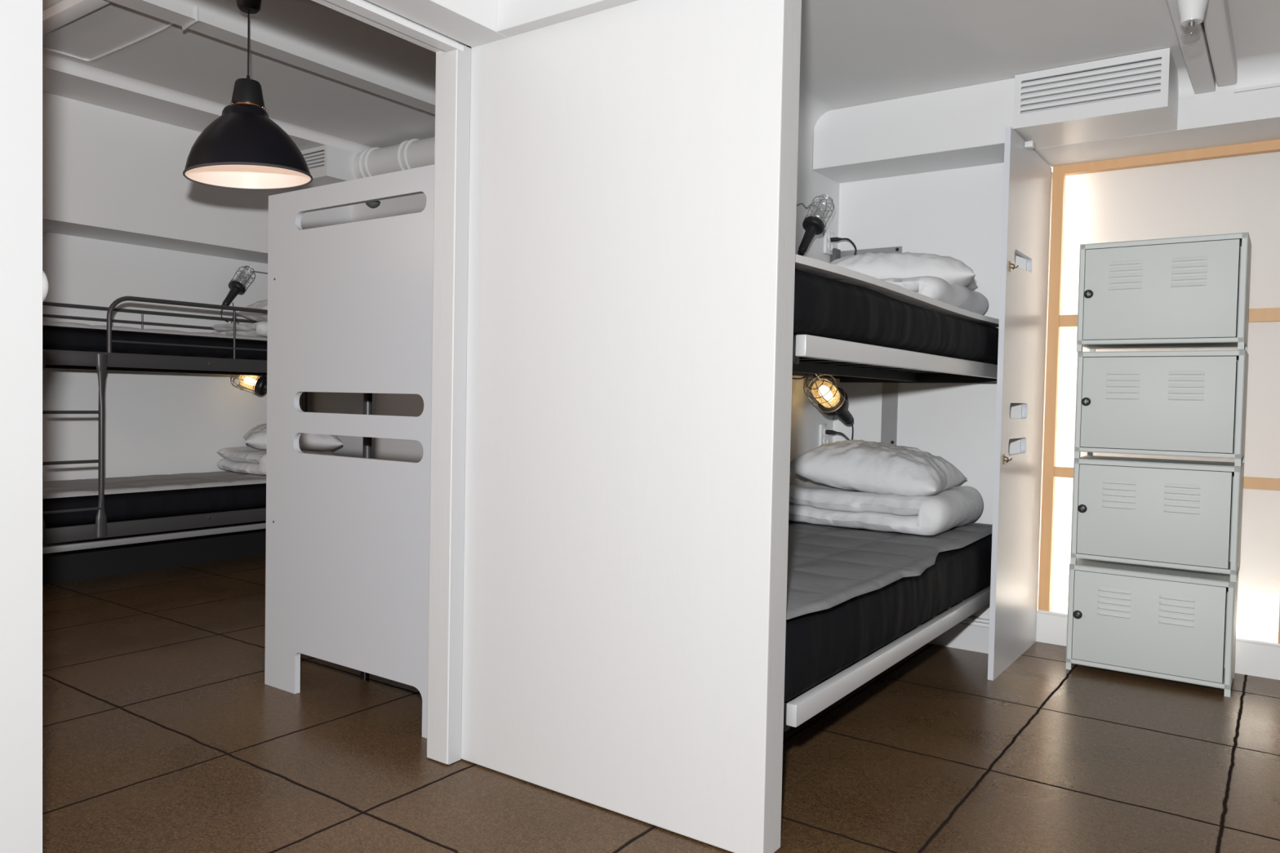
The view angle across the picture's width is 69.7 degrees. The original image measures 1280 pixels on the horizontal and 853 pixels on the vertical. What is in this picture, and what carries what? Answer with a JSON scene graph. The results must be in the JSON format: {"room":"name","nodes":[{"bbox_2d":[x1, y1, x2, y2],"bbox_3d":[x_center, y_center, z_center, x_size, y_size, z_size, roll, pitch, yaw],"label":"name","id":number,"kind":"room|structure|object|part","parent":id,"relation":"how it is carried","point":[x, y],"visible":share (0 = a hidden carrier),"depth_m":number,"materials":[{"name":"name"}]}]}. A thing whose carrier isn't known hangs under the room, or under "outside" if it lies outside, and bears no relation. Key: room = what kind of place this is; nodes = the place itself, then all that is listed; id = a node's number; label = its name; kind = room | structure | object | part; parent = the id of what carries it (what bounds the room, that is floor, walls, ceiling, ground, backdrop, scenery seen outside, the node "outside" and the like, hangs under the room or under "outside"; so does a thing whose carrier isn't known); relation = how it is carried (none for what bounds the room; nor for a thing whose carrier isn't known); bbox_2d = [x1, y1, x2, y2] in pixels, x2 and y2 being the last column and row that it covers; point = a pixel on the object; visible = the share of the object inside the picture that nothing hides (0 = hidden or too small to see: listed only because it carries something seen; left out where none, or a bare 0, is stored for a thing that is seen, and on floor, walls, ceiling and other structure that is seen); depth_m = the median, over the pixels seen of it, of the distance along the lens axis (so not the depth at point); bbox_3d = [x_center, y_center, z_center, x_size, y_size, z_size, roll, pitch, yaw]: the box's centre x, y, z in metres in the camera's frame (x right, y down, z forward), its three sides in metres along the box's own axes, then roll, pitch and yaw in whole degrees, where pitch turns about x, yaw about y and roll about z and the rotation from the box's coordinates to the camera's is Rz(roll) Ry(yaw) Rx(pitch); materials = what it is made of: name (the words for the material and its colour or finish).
{"room":"dormitory","nodes":[
{"label":"dormitory","id":0,"kind":"room"},
{"bbox_2d":[0,0,42,852],"bbox_3d":[-2.069,-0.335,0.597,0.090,2.750,2.997,2,2,35],"label":"wall","id":1,"kind":"structure","parent":0,"point":[20,20],"depth_m":1.77,"materials":[{"name":"white paint"}]},
{"bbox_2d":[42,42,471,764],"bbox_3d":[-0.841,-0.364,2.332,0.107,2.750,1.252,2,2,35],"label":"door frame","id":2,"kind":"structure","parent":1,"relation":"attached to","point":[453,68],"depth_m":2.71,"materials":[{"name":"grey wood"}]},
{"bbox_3d":[-1.206,-0.281,1.841,0.084,0.084,0.026,2,2,35],"label":"knob","id":3,"kind":"part","parent":2,"relation":"part of","materials":[{"name":"white"}]},
{"bbox_2d":[42,231,310,546],"bbox_3d":[-4.068,-0.505,4.825,0.200,2.750,5.600,2,2,35],"label":"wall","id":4,"kind":"structure","parent":0,"point":[156,423],"depth_m":5.89,"materials":[{"name":"white paint"}]},
{"bbox_2d":[42,0,111,35],"bbox_3d":[-2.997,-1.819,4.340,2.020,0.050,0.080,2,2,35],"label":"trim","id":5,"kind":"structure","parent":4,"relation":"attached to","point":[64,11],"depth_m":3.94,"materials":[{"name":"white paint"}]},
{"bbox_2d":[42,52,373,153],"bbox_3d":[-3.626,-1.829,4.381,0.945,0.062,5.420,2,2,35],"label":"ceiling beam","id":6,"kind":"structure","parent":4,"relation":"attached to","point":[61,77],"depth_m":5.09,"materials":[{"name":"white paint"}]},
{"bbox_2d":[220,265,267,323],"bbox_3d":[-2.708,-0.915,6.442,0.123,0.408,0.532,2,2,31],"label":"lamp","id":7,"kind":"object","parent":4,"relation":"attached to","point":[236,287],"visible":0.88,"depth_m":6.29,"materials":[{"name":"black rubber"}]},
{"bbox_3d":[-2.804,-0.876,6.275,0.063,0.164,0.063,2,-34,28],"label":"handle","id":8,"kind":"part","parent":7,"relation":"part of","materials":[{"name":"black plastic"}]},
{"bbox_2d":[230,374,266,395],"bbox_3d":[-2.606,-0.224,6.303,0.515,0.360,0.149,1,2,1],"label":"lamp","id":9,"kind":"object","parent":4,"relation":"attached to","point":[260,385],"visible":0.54,"depth_m":6.26,"materials":[{"name":"black rubber"}]},
{"bbox_2d":[238,374,258,390],"bbox_3d":[-2.679,-0.313,6.301,0.140,0.101,0.101,20,2,0],"label":"bulb","id":10,"kind":"object","parent":9,"relation":"on","point":[248,380],"depth_m":6.27,"materials":[{"name":"yellow glass"}]},
{"bbox_3d":[-2.668,-0.308,6.301,0.106,0.050,0.050,20,2,0],"label":"bulb","id":11,"kind":"part","parent":9,"relation":"part of","materials":[{"name":"glass"}]},
{"bbox_3d":[-2.476,-0.238,6.300,0.201,0.077,0.077,20,2,0],"label":"handle","id":12,"kind":"part","parent":9,"relation":"part of","materials":[{"name":"black plastic"}]},
{"bbox_2d":[42,91,351,263],"bbox_3d":[-3.827,-1.466,4.529,0.470,0.680,5.420,2,2,35],"label":"wall","id":13,"kind":"structure","parent":0,"point":[110,175],"depth_m":5.40,"materials":[{"name":"white paint"}]},
{"bbox_2d":[42,0,435,147],"bbox_3d":[-2.411,-1.861,3.632,4.350,0.100,5.600,2,2,35],"label":"ceiling","id":14,"kind":"structure","parent":0,"point":[188,61],"depth_m":4.63,"materials":[{"name":"white paint"}]},
{"bbox_2d":[42,5,198,61],"bbox_3d":[-2.525,-1.785,4.285,1.420,0.093,0.583,1,2,9],"label":"cable","id":15,"kind":"object","parent":14,"relation":"attached to","point":[191,23],"visible":0.8,"depth_m":4.37,"materials":[{"name":"white paint"}]},
{"bbox_2d":[182,0,312,190],"bbox_3d":[-1.586,-1.397,3.738,0.488,0.799,0.487,2,2,35],"label":"pendant lamp","id":16,"kind":"object","parent":14,"relation":"hanging from","point":[243,148],"visible":1,"depth_m":3.66,"materials":[{"name":"black metal"}]},
{"bbox_3d":[-1.591,-1.150,3.745,0.480,0.298,0.480,2,2,35],"label":"lamp shade","id":17,"kind":"part","parent":16,"relation":"part of","materials":[{"name":"black metal"}]},
{"bbox_3d":[-1.588,-1.580,3.725,0.006,0.335,0.006,2,2,35],"label":"cord","id":18,"kind":"part","parent":16,"relation":"part of","materials":[{"name":"black plastic"}]},
{"bbox_2d":[351,136,435,178],"bbox_3d":[-0.633,-1.676,5.293,2.950,0.236,0.236,2,2,35],"label":"duct pipe","id":19,"kind":"object","parent":14,"relation":"attached to","point":[411,153],"visible":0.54,"depth_m":5.83,"materials":[{"name":"white paint"}]},
{"bbox_2d":[461,0,801,852],"bbox_3d":[-0.073,-0.189,2.472,1.018,2.416,0.095,2,2,35],"label":"wall partition","id":20,"kind":"structure","parent":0,"point":[633,165],"depth_m":2.37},
{"bbox_2d":[311,0,471,52],"bbox_3d":[-0.820,-1.412,2.299,0.095,0.652,1.253,2,2,35],"label":"door frame","id":21,"kind":"structure","parent":20,"relation":"attached to","point":[360,10],"depth_m":2.50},
{"bbox_2d":[362,0,507,47],"bbox_3d":[-1.633,-1.232,0.970,0.171,0.302,4.132,2,2,35],"label":"trim","id":22,"kind":"structure","parent":20,"relation":"attached to","point":[471,23],"depth_m":2.51,"materials":[{"name":"white paint"}]},
{"bbox_2d":[496,0,636,36],"bbox_3d":[-0.031,-1.242,2.338,0.867,0.302,0.048,2,2,35],"label":"trim","id":23,"kind":"structure","parent":20,"relation":"attached to","point":[514,17],"depth_m":2.49,"materials":[{"name":"white paint"}]},
{"bbox_2d":[42,554,1279,852],"bbox_3d":[-0.836,1.065,2.262,8.700,0.100,7.100,2,2,35],"label":"floor","id":24,"kind":"structure","parent":0,"point":[163,731],"depth_m":2.81,"materials":[{"name":"brown tile"}]},
{"bbox_2d":[42,296,307,585],"bbox_3d":[-2.790,0.066,5.750,0.833,1.604,2.170,2,2,35],"label":"bunk bed","id":25,"kind":"object","parent":24,"relation":"on","point":[67,562],"visible":0.45,"depth_m":5.32,"materials":[{"name":"grey metal"}]},
{"bbox_3d":[-3.058,0.107,4.675,0.029,0.980,0.064,2,2,35],"label":"ladder rail","id":26,"kind":"part","parent":25,"relation":"part of","materials":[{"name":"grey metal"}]},
{"bbox_3d":[-2.885,0.103,4.920,0.029,0.980,0.064,2,2,35],"label":"ladder rail","id":27,"kind":"part","parent":25,"relation":"part of","materials":[{"name":"grey metal"}]},
{"bbox_3d":[-3.162,-0.565,5.837,0.011,0.325,0.011,2,2,13],"label":"guard post","id":28,"kind":"part","parent":25,"relation":"part of","materials":[{"name":"grey metal"}]},
{"bbox_2d":[42,483,266,526],"bbox_3d":[-2.796,0.425,5.754,0.769,0.146,2.060,2,2,35],"label":"mattress","id":29,"kind":"object","parent":25,"relation":"on","point":[122,506],"visible":0.34,"depth_m":5.20,"materials":[{"name":"black fabric"}]},
{"bbox_2d":[42,471,266,498],"bbox_3d":[-2.792,0.332,5.750,0.745,0.029,2.060,2,2,35],"label":"pad","id":30,"kind":"object","parent":29,"relation":"on","point":[78,487],"visible":0.62,"depth_m":5.39,"materials":[{"name":"grey fabric"}]},
{"bbox_2d":[217,446,334,475],"bbox_3d":[-2.486,0.225,6.291,0.648,0.159,0.591,2,2,35],"label":"duvet","id":31,"kind":"object","parent":30,"relation":"on","point":[245,460],"visible":0.39,"depth_m":6.10,"materials":[{"name":"white fabric"}]},
{"bbox_2d":[243,422,342,450],"bbox_3d":[-2.402,0.071,6.352,0.620,0.202,0.500,0,2,-25],"label":"pillow","id":32,"kind":"object","parent":31,"relation":"on","point":[256,437],"visible":0.44,"depth_m":6.19,"materials":[{"name":"white fabric"}]},
{"bbox_3d":[-2.501,0.625,5.555,0.035,0.034,2.170,2,2,35],"label":"trim rail","id":33,"kind":"part","parent":25,"relation":"part of","materials":[{"name":"grey metal"}]},
{"bbox_3d":[-2.494,0.552,5.549,0.030,0.080,2.170,2,2,35],"label":"rail","id":34,"kind":"part","parent":25,"relation":"part of","materials":[{"name":"grey metal"}]},
{"bbox_2d":[42,327,266,359],"bbox_3d":[-2.790,-0.483,5.735,0.739,0.117,2.060,2,2,35],"label":"mattress","id":35,"kind":"object","parent":25,"relation":"on","point":[52,338],"visible":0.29,"depth_m":5.15,"materials":[{"name":"black fabric"}]},
{"bbox_2d":[42,321,267,342],"bbox_3d":[-2.785,-0.559,5.730,0.720,0.027,2.060,2,2,35],"label":"pad","id":36,"kind":"object","parent":35,"relation":"on","point":[58,325],"visible":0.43,"depth_m":5.20,"materials":[{"name":"grey fabric"}]},
{"bbox_2d":[210,321,267,337],"bbox_3d":[-2.482,-0.639,6.237,0.633,0.106,0.640,2,2,35],"label":"duvet","id":37,"kind":"object","parent":36,"relation":"on","point":[260,328],"visible":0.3,"depth_m":5.93,"materials":[{"name":"white fabric"}]},
{"bbox_2d":[237,299,267,321],"bbox_3d":[-2.356,-0.771,6.281,0.620,0.182,0.500,0,2,-40],"label":"pillow","id":38,"kind":"object","parent":37,"relation":"on","point":[262,304],"visible":0.18,"depth_m":6.10,"materials":[{"name":"white fabric"}]},
{"bbox_3d":[-2.475,-0.371,5.520,0.030,0.077,2.170,2,2,35],"label":"rail","id":39,"kind":"part","parent":25,"relation":"part of","materials":[{"name":"grey metal"}]},
{"bbox_3d":[-2.371,-0.553,5.652,0.025,0.344,1.730,2,2,35],"label":"guard rail","id":40,"kind":"part","parent":25,"relation":"part of","materials":[{"name":"grey metal"}]},
{"bbox_3d":[-2.448,-0.545,5.543,0.012,0.332,0.013,2,2,35],"label":"guard post","id":41,"kind":"part","parent":25,"relation":"part of","materials":[{"name":"grey metal"}]},
{"bbox_3d":[-2.501,0.050,6.850,0.037,1.580,0.038,2,2,35],"label":"post","id":42,"kind":"part","parent":25,"relation":"part of","materials":[{"name":"grey metal"}]},
{"bbox_2d":[264,164,434,738],"bbox_3d":[-0.951,0.074,3.155,1.025,1.820,0.078,2,2,35],"label":"end panel","id":43,"kind":"object","parent":24,"relation":"on","point":[350,304],"visible":0.85,"depth_m":3.14,"materials":[{"name":"white wood"}]},
{"bbox_2d":[360,392,372,679],"bbox_3d":[-0.203,0.173,3.930,0.919,1.604,2.060,2,2,35],"label":"bunk bed","id":44,"kind":"object","parent":24,"relation":"on","point":[367,397],"visible":0.02,"depth_m":3.49,"materials":[{"name":"grey metal"}]},
{"bbox_2d":[987,126,1051,680],"bbox_3d":[1.658,-0.085,3.946,0.056,2.195,0.760,2,2,35],"label":"panel","id":45,"kind":"object","parent":24,"relation":"on","point":[1027,177],"visible":1,"depth_m":3.87,"materials":[{"name":"white wood"}]},
{"bbox_2d":[1065,558,1238,697],"bbox_3d":[2.119,0.805,3.809,0.582,0.442,0.344,2,2,35],"label":"locker","id":46,"kind":"object","parent":24,"relation":"on","point":[1164,623],"visible":0.98,"depth_m":3.68,"materials":[{"name":"white metal"}]},
{"bbox_2d":[1070,455,1244,582],"bbox_3d":[2.132,0.362,3.793,0.582,0.442,0.344,2,2,35],"label":"locker","id":47,"kind":"object","parent":46,"relation":"on","point":[1184,514],"visible":1,"depth_m":3.66,"materials":[{"name":"white metal"}]},
{"bbox_2d":[1074,349,1248,466],"bbox_3d":[2.140,-0.081,3.780,0.582,0.442,0.344,2,2,35],"label":"locker","id":48,"kind":"object","parent":47,"relation":"on","point":[1191,403],"visible":1,"depth_m":3.64,"materials":[{"name":"white metal"}]},
{"bbox_2d":[1076,231,1251,351],"bbox_3d":[2.145,-0.525,3.769,0.582,0.442,0.344,2,2,35],"label":"locker","id":49,"kind":"object","parent":48,"relation":"on","point":[1192,291],"visible":0.99,"depth_m":3.64,"materials":[{"name":"white metal"}]},
{"bbox_2d":[310,86,1279,619],"bbox_3d":[0.933,-0.398,4.612,8.620,2.750,0.180,2,2,35],"label":"wall","id":50,"kind":"structure","parent":0,"point":[957,213],"depth_m":4.18,"materials":[{"name":"white paint"}]},
{"bbox_2d":[107,0,435,114],"bbox_3d":[-2.260,-1.760,3.417,0.180,0.082,5.420,2,2,35],"label":"ceiling beam","id":51,"kind":"structure","parent":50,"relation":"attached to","point":[216,20],"depth_m":4.27,"materials":[{"name":"white paint"}]},
{"bbox_2d":[300,144,357,188],"bbox_3d":[-2.072,-1.724,6.272,0.530,0.198,0.539,2,2,35],"label":"box","id":52,"kind":"object","parent":50,"relation":"attached to","point":[326,164],"visible":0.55,"depth_m":5.98,"materials":[{"name":"white paint"}]},
{"bbox_2d":[300,144,328,178],"bbox_3d":[-2.224,-1.720,6.056,0.530,0.198,0.012,2,2,35],"label":"grille","id":53,"kind":"object","parent":52,"relation":"attached to","point":[317,163],"depth_m":5.96,"materials":[{"name":"white metal"}]},
{"bbox_2d":[813,77,1025,182],"bbox_3d":[1.240,-1.293,4.077,0.874,0.257,0.315,2,2,35],"label":"ceiling beam","id":54,"kind":"structure","parent":50,"relation":"attached to","point":[964,126],"depth_m":3.96,"materials":[{"name":"white paint"}]},
{"bbox_2d":[897,615,989,653],"bbox_3d":[1.274,0.920,4.264,0.868,0.150,0.030,2,2,35],"label":"baseboard","id":55,"kind":"structure","parent":50,"relation":"attached to","point":[971,633],"depth_m":4.12,"materials":[{"name":"white paint"}]},
{"bbox_2d":[1013,47,1178,148],"bbox_3d":[1.812,-1.289,3.652,0.538,0.212,0.347,2,2,35],"label":"air vent","id":56,"kind":"object","parent":50,"relation":"attached to","point":[1136,94],"visible":1,"depth_m":3.54,"materials":[{"name":"white metal"}]},
{"bbox_2d":[1176,0,1208,35],"bbox_3d":[1.643,-1.212,2.735,0.084,0.152,0.087,2,2,35],"label":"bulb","id":57,"kind":"object","parent":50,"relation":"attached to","point":[1191,12],"visible":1,"depth_m":2.71,"materials":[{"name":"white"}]},
{"bbox_2d":[1177,51,1279,97],"bbox_3d":[3.250,-1.290,2.793,2.800,0.102,0.090,2,2,35],"label":"trim","id":58,"kind":"structure","parent":50,"relation":"attached to","point":[1259,72],"depth_m":3.48,"materials":[{"name":"white paint"}]},
{"bbox_2d":[789,126,839,485],"bbox_3d":[0.265,-0.381,3.632,0.140,2.750,2.193,2,2,35],"label":"wall","id":59,"kind":"structure","parent":0,"point":[806,418],"depth_m":4.22,"materials":[{"name":"white paint"}]},
{"bbox_2d":[796,194,834,255],"bbox_3d":[0.740,-0.753,4.029,0.230,0.533,0.137,1,2,-15],"label":"lamp","id":60,"kind":"object","parent":59,"relation":"attached to","point":[813,225],"visible":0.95,"depth_m":3.98,"materials":[{"name":"black plastic"}]},
{"bbox_3d":[0.722,-0.804,3.984,0.054,0.141,0.054,39,-21,-33],"label":"handle","id":61,"kind":"part","parent":60,"relation":"part of","materials":[{"name":"black plastic"}]},
{"bbox_2d":[798,86,834,134],"bbox_3d":[0.383,-1.372,3.533,0.100,0.100,2.190,2,2,35],"label":"trim","id":62,"kind":"structure","parent":59,"relation":"attached to","point":[811,108],"depth_m":4.08,"materials":[{"name":"white paint"}]},
{"bbox_2d":[791,373,853,439],"bbox_3d":[0.876,-0.054,4.125,0.434,0.391,0.189,0,2,-37],"label":"lamp","id":63,"kind":"object","parent":59,"relation":"attached to","point":[832,401],"visible":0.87,"depth_m":4.09,"materials":[{"name":"black rubber"}]},
{"bbox_2d":[811,378,839,408],"bbox_3d":[0.819,-0.153,4.069,0.099,0.099,0.138,2,-23,36],"label":"bulb","id":64,"kind":"object","parent":63,"relation":"on","point":[828,397],"depth_m":4.07,"materials":[{"name":"yellow glass"}]},
{"bbox_3d":[0.825,-0.148,4.078,0.050,0.049,0.104,2,-23,36],"label":"bulb","id":65,"kind":"part","parent":63,"relation":"part of","materials":[{"name":"white glass"}]},
{"bbox_3d":[0.931,-0.065,4.228,0.076,0.076,0.198,2,-23,36],"label":"handle","id":66,"kind":"part","parent":63,"relation":"part of","materials":[{"name":"black plastic"}]},
{"bbox_2d":[818,423,828,446],"bbox_3d":[0.880,0.048,4.387,0.023,0.120,0.084,2,2,35],"label":"wall outlet","id":67,"kind":"object","parent":59,"relation":"attached to","point":[823,437],"visible":0.8,"depth_m":4.37,"materials":[{"name":"white plastic"}]},
{"bbox_2d":[823,436,828,444],"bbox_3d":[0.886,0.070,4.383,0.006,0.044,0.044,2,2,35],"label":"socket","id":68,"kind":"object","parent":67,"relation":"attached to","point":[825,438],"depth_m":4.39,"materials":[{"name":"white plastic"}]},
{"bbox_2d":[823,427,828,436],"bbox_3d":[0.887,0.026,4.382,0.006,0.044,0.044,2,2,35],"label":"socket","id":69,"kind":"object","parent":67,"relation":"attached to","point":[824,428],"depth_m":4.38,"materials":[{"name":"white plastic"}]},
{"bbox_2d":[823,227,833,255],"bbox_3d":[0.896,-0.876,4.355,0.023,0.120,0.084,2,2,35],"label":"wall outlet","id":70,"kind":"object","parent":59,"relation":"attached to","point":[828,233],"visible":0.98,"depth_m":4.33,"materials":[{"name":"white plastic"}]},
{"bbox_2d":[827,241,832,250],"bbox_3d":[0.902,-0.854,4.351,0.006,0.044,0.044,2,2,35],"label":"socket","id":71,"kind":"object","parent":70,"relation":"attached to","point":[829,244],"depth_m":4.35,"materials":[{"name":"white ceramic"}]},
{"bbox_2d":[828,231,833,241],"bbox_3d":[0.903,-0.898,4.349,0.006,0.044,0.044,2,2,35],"label":"socket","id":72,"kind":"object","parent":70,"relation":"attached to","point":[830,233],"depth_m":4.35,"materials":[{"name":"white plastic"}]},
{"bbox_2d":[830,237,856,255],"bbox_3d":[0.956,-0.798,4.319,0.122,0.191,0.031,2,2,35],"label":"plug","id":73,"kind":"object","parent":70,"relation":"attached to","point":[832,239],"visible":0.6,"depth_m":4.32,"materials":[{"name":"black plastic"}]},
{"bbox_3d":[0.975,-0.793,4.307,0.075,0.184,0.029,2,2,35],"label":"cord","id":74,"kind":"part","parent":73,"relation":"part of","materials":[{"name":"black plastic"}]},
{"bbox_2d":[830,248,840,262],"bbox_3d":[0.938,-0.807,4.412,0.029,0.090,0.060,2,2,35],"label":"cable box","id":75,"kind":"object","parent":59,"relation":"attached to","point":[836,255],"visible":0.53,"depth_m":4.39,"materials":[{"name":"grey plastic"}]},
{"bbox_2d":[825,430,849,439],"bbox_3d":[0.951,0.102,4.340,0.153,0.169,0.033,2,2,30],"label":"plug","id":76,"kind":"object","parent":59,"relation":"attached to","point":[828,432],"visible":0.57,"depth_m":4.35,"materials":[{"name":"black plastic"}]},
{"bbox_3d":[0.970,0.107,4.326,0.107,0.162,0.027,2,2,23],"label":"cord","id":77,"kind":"part","parent":76,"relation":"part of","materials":[{"name":"black rubber"}]},
{"bbox_2d":[783,246,997,731],"bbox_3d":[0.681,-0.015,3.409,0.819,1.616,2.084,2,2,35],"label":"bunk bed","id":78,"kind":"object","parent":59,"relation":"attached to","point":[849,362],"visible":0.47,"depth_m":3.13,"materials":[{"name":"white metal"}]},
{"bbox_3d":[0.080,0.736,2.588,0.743,0.077,0.030,2,2,35],"label":"rail","id":79,"kind":"part","parent":78,"relation":"part of","materials":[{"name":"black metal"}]},
{"bbox_3d":[0.099,-0.210,2.559,0.743,0.074,0.030,2,2,35],"label":"rail","id":80,"kind":"part","parent":78,"relation":"part of","materials":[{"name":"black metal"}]},
{"bbox_3d":[0.371,-0.246,3.613,0.030,0.056,2.065,2,2,35],"label":"rail","id":81,"kind":"part","parent":78,"relation":"part of","materials":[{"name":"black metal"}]},
{"bbox_3d":[1.095,-0.821,4.370,0.305,0.047,0.014,2,2,35],"label":"mounting plate","id":82,"kind":"part","parent":78,"relation":"part of","materials":[{"name":"grey metal"}]},
{"bbox_2d":[783,533,991,702],"bbox_3d":[0.644,0.568,3.378,0.824,0.229,2.145,2,2,35],"label":"mattress","id":83,"kind":"object","parent":78,"relation":"on","point":[820,645],"visible":0.33,"depth_m":2.76,"materials":[{"name":"black fabric"}]},
{"bbox_2d":[786,520,992,619],"bbox_3d":[0.677,0.440,3.355,0.868,0.024,2.130,2,2,35],"label":"pad","id":84,"kind":"object","parent":83,"relation":"on","point":[828,566],"visible":0.52,"depth_m":3.08,"materials":[{"name":"grey fabric"}]},
{"bbox_2d":[788,480,983,535],"bbox_3d":[1.028,0.332,3.976,0.756,0.159,0.676,2,2,35],"label":"duvet","id":85,"kind":"object","parent":84,"relation":"on","point":[811,502],"visible":0.9,"depth_m":3.71,"materials":[{"name":"white fabric"}]},
{"bbox_2d":[790,440,967,496],"bbox_3d":[1.015,0.174,3.939,0.639,0.227,0.520,2,2,32],"label":"pillow","id":86,"kind":"object","parent":85,"relation":"on","point":[860,465],"visible":0.95,"depth_m":3.77,"materials":[{"name":"white fabric"}]},
{"bbox_3d":[0.983,0.727,3.196,0.030,0.059,2.065,2,2,35],"label":"rail","id":87,"kind":"part","parent":78,"relation":"part of","materials":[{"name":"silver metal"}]},
{"bbox_3d":[1.169,0.231,4.335,0.072,0.920,0.014,2,2,35],"label":"mounting post","id":88,"kind":"part","parent":78,"relation":"part of","materials":[{"name":"grey metal"}]},
{"bbox_2d":[793,269,998,364],"bbox_3d":[0.663,-0.347,3.349,0.826,0.170,2.145,2,2,35],"label":"mattress","id":89,"kind":"object","parent":78,"relation":"on","point":[824,307],"visible":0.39,"depth_m":2.72,"materials":[{"name":"black fabric"}]},
{"bbox_2d":[795,253,999,327],"bbox_3d":[0.667,-0.441,3.348,0.800,0.034,2.130,2,2,35],"label":"pad","id":90,"kind":"object","parent":89,"relation":"on","point":[807,264],"visible":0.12,"depth_m":2.80,"materials":[{"name":"white fabric"}]},
{"bbox_2d":[880,275,988,315],"bbox_3d":[1.063,-0.534,3.889,0.642,0.122,0.800,2,2,35],"label":"duvet","id":91,"kind":"object","parent":90,"relation":"on","point":[934,287],"visible":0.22,"depth_m":3.51,"materials":[{"name":"white fabric"}]},
{"bbox_2d":[829,251,977,290],"bbox_3d":[1.117,-0.652,3.939,0.620,0.182,0.500,2,2,21],"label":"pillow","id":92,"kind":"object","parent":91,"relation":"on","point":[881,265],"visible":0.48,"depth_m":3.73,"materials":[{"name":"white fabric"}]},
{"bbox_3d":[1.002,-0.219,3.167,0.030,0.056,2.065,2,2,35],"label":"rail","id":93,"kind":"part","parent":78,"relation":"part of","materials":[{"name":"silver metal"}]},
{"bbox_3d":[1.273,-0.237,4.221,0.743,0.074,0.030,2,2,35],"label":"rail","id":94,"kind":"part","parent":78,"relation":"part of","materials":[{"name":"black metal"}]},
{"bbox_2d":[799,0,1279,109],"bbox_3d":[0.990,-1.380,0.931,4.350,0.100,7.100,2,2,35],"label":"ceiling","id":95,"kind":"structure","parent":0,"point":[853,52],"depth_m":3.30,"materials":[{"name":"white paint"}]},
{"bbox_2d":[1166,0,1215,93],"bbox_3d":[1.567,-1.329,2.679,0.070,0.085,2.220,2,2,35],"label":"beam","id":96,"kind":"structure","parent":95,"relation":"attached to","point":[1194,46],"depth_m":3.20,"materials":[{"name":"white paint"}]},
{"bbox_2d":[1202,0,1237,86],"bbox_3d":[1.620,-1.332,2.629,0.065,0.075,2.200,2,2,35],"label":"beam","id":97,"kind":"structure","parent":95,"relation":"attached to","point":[1217,24],"depth_m":3.12,"materials":[{"name":"white paint"}]},
{"bbox_2d":[1035,610,1279,679],"bbox_3d":[3.203,0.992,3.365,3.380,0.140,0.035,2,2,35],"label":"baseboard","id":98,"kind":"structure","parent":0,"point":[1251,659],"depth_m":3.83,"materials":[{"name":"white paint"}]},
{"bbox_2d":[1036,138,1279,643],"bbox_3d":[2.835,-0.135,3.808,2.230,2.250,0.365,2,2,35],"label":"window","id":99,"kind":"structure","parent":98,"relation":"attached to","point":[1233,188],"depth_m":3.96,"materials":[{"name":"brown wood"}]},
{"bbox_2d":[1037,609,1279,647],"bbox_3d":[3.221,0.988,3.343,3.326,0.150,0.030,2,2,35],"label":"window sill","id":100,"kind":"structure","parent":98,"relation":"attached to","point":[1050,612],"depth_m":3.82,"materials":[{"name":"white paint"}]},
{"bbox_2d":[1042,128,1279,172],"bbox_3d":[3.298,-1.190,3.344,3.350,0.095,0.500,2,2,35],"label":"niche","id":101,"kind":"object","parent":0,"point":[1270,135],"visible":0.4,"depth_m":3.89,"materials":[{"name":"white paint"}]}
]}

